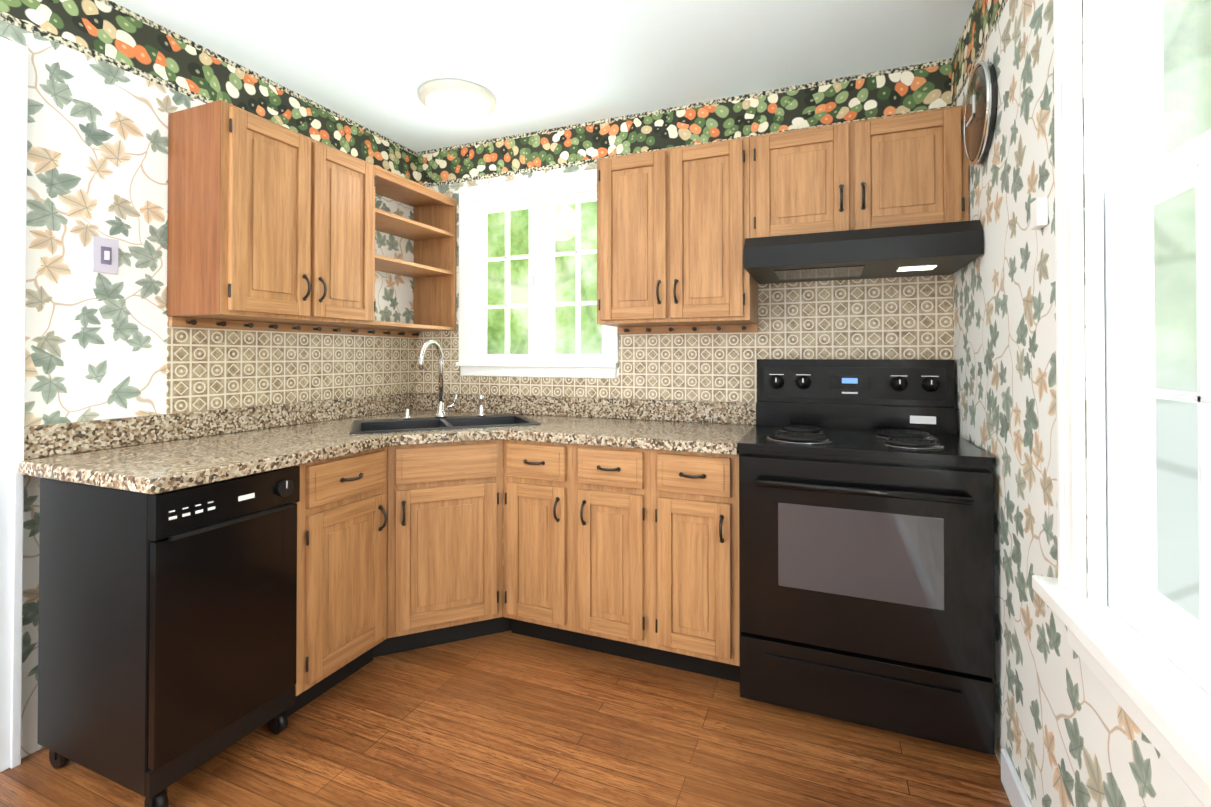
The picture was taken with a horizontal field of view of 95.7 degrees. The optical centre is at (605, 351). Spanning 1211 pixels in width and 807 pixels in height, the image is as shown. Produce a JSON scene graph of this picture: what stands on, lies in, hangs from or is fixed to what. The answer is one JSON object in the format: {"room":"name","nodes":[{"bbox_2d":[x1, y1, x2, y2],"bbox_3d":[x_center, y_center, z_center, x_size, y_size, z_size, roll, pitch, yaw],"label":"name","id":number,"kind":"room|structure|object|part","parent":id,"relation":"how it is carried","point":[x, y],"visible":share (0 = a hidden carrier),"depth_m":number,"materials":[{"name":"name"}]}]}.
{"room":"kitchen","nodes":[
{"label":"kitchen","id":0,"kind":"room"},
{"bbox_2d":[0,0,415,758],"bbox_3d":[-2.010,0.012,1.290,0.126,2.559,4.350,0,-1,22],"label":"wall","id":1,"kind":"structure","parent":0,"point":[110,86],"depth_m":1.94,"materials":[{"name":"paper"}]},
{"bbox_2d":[0,37,27,771],"bbox_3d":[-2.035,0.153,1.191,0.152,2.175,1.080,0,-1,22],"label":"door frame","id":2,"kind":"structure","parent":1,"relation":"attached to","point":[13,120],"depth_m":1.64,"materials":[{"name":"white paint"}]},
{"bbox_2d":[92,236,117,274],"bbox_3d":[-1.705,-0.328,1.871,0.016,0.120,0.070,0,-1,22],"label":"light switch","id":3,"kind":"object","parent":1,"relation":"attached to","point":[104,255],"visible":1,"depth_m":1.87,"materials":[{"name":"grey plastic"}]},
{"bbox_2d":[24,392,414,458],"bbox_3d":[-1.457,0.287,2.466,0.019,0.100,1.744,0,-1,22],"label":"backsplash","id":4,"kind":"structure","parent":1,"relation":"attached to","point":[93,435],"depth_m":2.10,"materials":[{"name":"beige stone"}]},
{"bbox_2d":[167,100,330,327],"bbox_3d":[-1.412,-0.510,2.187,0.316,0.760,0.425,0,-1,22],"label":"upper cabinet","id":5,"kind":"object","parent":1,"relation":"attached to","point":[272,226],"depth_m":2.04,"materials":[{"name":"brown wood"}]},
{"bbox_2d":[291,147,382,327],"bbox_3d":[-1.302,-0.507,2.459,0.316,0.760,0.422,0,-1,22],"label":"upper cabinet","id":6,"kind":"object","parent":1,"relation":"attached to","point":[355,182],"depth_m":2.47,"materials":[{"name":"brown wood"}]},
{"bbox_2d":[0,630,1011,806],"bbox_3d":[-1.203,1.290,1.032,4.266,0.100,4.500,0,-1,22],"label":"floor","id":7,"kind":"structure","parent":0,"point":[506,719],"depth_m":1.70,"materials":[{"name":"brown wood"}]},
{"bbox_2d":[37,466,299,806],"bbox_3d":[-1.343,0.812,1.719,0.578,0.866,0.420,0,-1,22],"label":"dishwasher","id":8,"kind":"object","parent":7,"relation":"on","point":[167,639],"visible":0.98,"depth_m":1.55,"materials":[{"name":"black metal"}]},
{"bbox_2d":[286,519,402,716],"bbox_3d":[-1.206,0.813,2.146,0.719,0.875,0.465,0,-1,22],"label":"base cabinet","id":9,"kind":"object","parent":7,"relation":"on","point":[350,580],"depth_m":1.98,"materials":[{"name":"brown wood"}]},
{"bbox_2d":[19,411,755,570],"bbox_3d":[-0.546,0.355,2.095,1.984,0.040,1.744,0,-1,22],"label":"countertop","id":10,"kind":"structure","parent":9,"relation":"on","point":[570,488],"depth_m":2.18,"materials":[{"name":"beige stone"}]},
{"bbox_2d":[403,339,484,419],"bbox_3d":[-0.819,0.138,2.734,0.295,0.392,0.362,0,-1,22],"label":"faucet","id":11,"kind":"object","parent":10,"relation":"on","point":[440,414],"depth_m":2.74,"materials":[{"name":"silver metal"}]},
{"bbox_2d":[350,414,540,433],"bbox_3d":[-0.755,0.428,2.583,0.890,0.191,0.890,0,-1,22],"label":"sink","id":12,"kind":"object","parent":10,"relation":"in","point":[411,423],"depth_m":2.62,"materials":[{"name":"black"}]},
{"bbox_2d":[339,415,550,650],"bbox_3d":[-0.687,0.797,2.429,0.655,0.911,0.569,0,-1,22],"label":"base cabinet","id":13,"kind":"object","parent":7,"relation":"on","point":[452,592],"depth_m":2.31,"materials":[{"name":"brown wood"}]},
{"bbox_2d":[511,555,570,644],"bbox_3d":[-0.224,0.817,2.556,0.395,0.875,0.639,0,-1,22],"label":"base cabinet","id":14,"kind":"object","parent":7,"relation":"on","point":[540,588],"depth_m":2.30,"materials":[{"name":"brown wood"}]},
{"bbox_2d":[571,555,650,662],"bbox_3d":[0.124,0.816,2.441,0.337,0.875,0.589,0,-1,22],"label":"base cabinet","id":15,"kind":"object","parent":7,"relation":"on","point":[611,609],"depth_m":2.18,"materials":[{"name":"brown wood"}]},
{"bbox_2d":[651,459,739,682],"bbox_3d":[0.436,0.814,2.315,0.336,0.875,0.589,0,-1,22],"label":"base cabinet","id":16,"kind":"object","parent":7,"relation":"on","point":[695,570],"depth_m":2.04,"materials":[{"name":"brown wood"}]},
{"bbox_2d":[737,359,995,754],"bbox_3d":[0.921,0.640,2.040,0.759,1.218,0.692,0,-1,22],"label":"range","id":17,"kind":"object","parent":7,"relation":"on","point":[866,542],"visible":1,"depth_m":1.78,"materials":[{"name":"black metal"}]},
{"bbox_2d":[110,0,974,151],"bbox_3d":[-1.203,-1.269,1.056,4.266,0.100,4.500,0,-1,22],"label":"ceiling","id":18,"kind":"structure","parent":0,"point":[530,65],"depth_m":2.19,"materials":[{"name":"white paint"}]},
{"bbox_2d":[419,79,495,122],"bbox_3d":[-0.699,-1.157,2.599,0.356,0.094,0.356,0,-1,22],"label":"ceiling light","id":19,"kind":"object","parent":18,"relation":"attached to","point":[458,100],"visible":0.98,"depth_m":2.51,"materials":[{"name":"beige glass"}]},
{"bbox_2d":[415,58,953,402],"bbox_3d":[0.183,0.027,2.825,3.036,2.559,0.156,0,-1,22],"label":"wall","id":20,"kind":"structure","parent":0,"point":[896,318],"depth_m":2.58,"materials":[{"name":"tile"}]},
{"bbox_2d":[456,169,618,377],"bbox_3d":[-0.368,-0.402,3.021,0.977,1.080,0.175,0,-1,22],"label":"window","id":21,"kind":"structure","parent":20,"relation":"in","point":[541,359],"depth_m":3.02,"materials":[{"name":"white paint"}]},
{"bbox_3d":[-0.355,-0.395,3.040,0.748,0.830,0.004,0,-1,22],"label":"glass","id":22,"kind":"part","parent":21,"relation":"part of","materials":[{"name":"clear glass"}]},
{"bbox_2d":[415,391,755,422],"bbox_3d":[-0.213,0.291,2.892,1.965,0.100,0.019,0,-1,22],"label":"backsplash","id":23,"kind":"structure","parent":20,"relation":"attached to","point":[681,411],"depth_m":2.80,"materials":[{"name":"beige stone"}]},
{"bbox_2d":[597,146,690,331],"bbox_3d":[0.200,-0.506,2.570,0.409,0.760,0.316,0,-1,22],"label":"upper cabinet","id":24,"kind":"object","parent":20,"relation":"attached to","point":[642,197],"depth_m":2.42,"materials":[{"name":"brown wood"}]},
{"bbox_2d":[687,136,757,327],"bbox_3d":[0.458,-0.507,2.466,0.408,0.760,0.316,0,-1,22],"label":"upper cabinet","id":25,"kind":"object","parent":20,"relation":"attached to","point":[721,293],"depth_m":2.30,"materials":[{"name":"brown wood"}]},
{"bbox_2d":[751,118,874,237],"bbox_3d":[0.857,-0.663,2.305,0.448,0.450,0.316,0,-1,22],"label":"upper cabinet","id":26,"kind":"object","parent":20,"relation":"attached to","point":[819,179],"depth_m":2.15,"materials":[{"name":"brown wood"}]},
{"bbox_2d":[744,220,983,283],"bbox_3d":[0.971,-0.374,2.160,0.765,0.124,0.497,0,-1,22],"label":"range hood","id":27,"kind":"object","parent":26,"relation":"attached to","point":[947,248],"visible":1,"depth_m":1.97,"materials":[{"name":"black metal"}]},
{"bbox_2d":[875,105,968,227],"bbox_3d":[1.153,-0.665,2.185,0.449,0.450,0.316,0,-1,22],"label":"upper cabinet","id":28,"kind":"object","parent":20,"relation":"attached to","point":[922,166],"depth_m":2.02,"materials":[{"name":"brown wood"}]},
{"bbox_2d":[951,0,1204,806],"bbox_3d":[0.653,0.002,0.210,0.100,2.559,4.350,0,-1,22],"label":"wall","id":29,"kind":"structure","parent":0,"point":[1068,732],"depth_m":1.42,"materials":[{"name":"paper"}]},
{"bbox_2d":[963,60,997,164],"bbox_3d":[1.216,-0.773,1.786,0.032,0.318,0.318,0,-1,22],"label":"wall clock","id":30,"kind":"object","parent":29,"relation":"attached to","point":[980,111],"visible":1,"depth_m":1.73,"materials":[{"name":"silver metal"}]},
{"bbox_2d":[1001,749,1031,806],"bbox_3d":[0.494,1.182,-0.034,0.020,0.095,3.500,0,-1,22],"label":"baseboard","id":31,"kind":"structure","parent":29,"relation":"attached to","point":[1016,793],"depth_m":1.46,"materials":[{"name":"white paint"}]},
{"bbox_2d":[1030,197,1047,229],"bbox_3d":[1.026,-0.326,1.297,0.021,0.065,0.050,0,-1,22],"label":"thermostat","id":32,"kind":"object","parent":29,"relation":"attached to","point":[1038,213],"visible":1,"depth_m":1.28,"materials":[{"name":"white paint"}]},
{"bbox_2d":[1032,0,1210,806],"bbox_3d":[0.779,-0.242,0.606,0.162,1.685,1.245,0,-1,22],"label":"window","id":33,"kind":"structure","parent":29,"relation":"in","point":[1139,644],"depth_m":1.03,"materials":[{"name":"white paint"}]},
{"bbox_3d":[0.816,-0.272,0.592,0.042,1.381,0.915,0,-1,22],"label":"glass","id":34,"kind":"part","parent":33,"relation":"part of","materials":[{"name":"clear glass"}]},
{"label":"outside","id":35,"kind":"structure","parent":0,"visible":0},
{"bbox_2d":[487,0,1210,621],"bbox_3d":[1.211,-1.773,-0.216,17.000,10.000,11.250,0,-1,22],"label":"window glass","id":36,"kind":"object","parent":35,"point":[1185,424],"depth_m":4.43,"materials":[{"name":"clear glass"}]}
]}

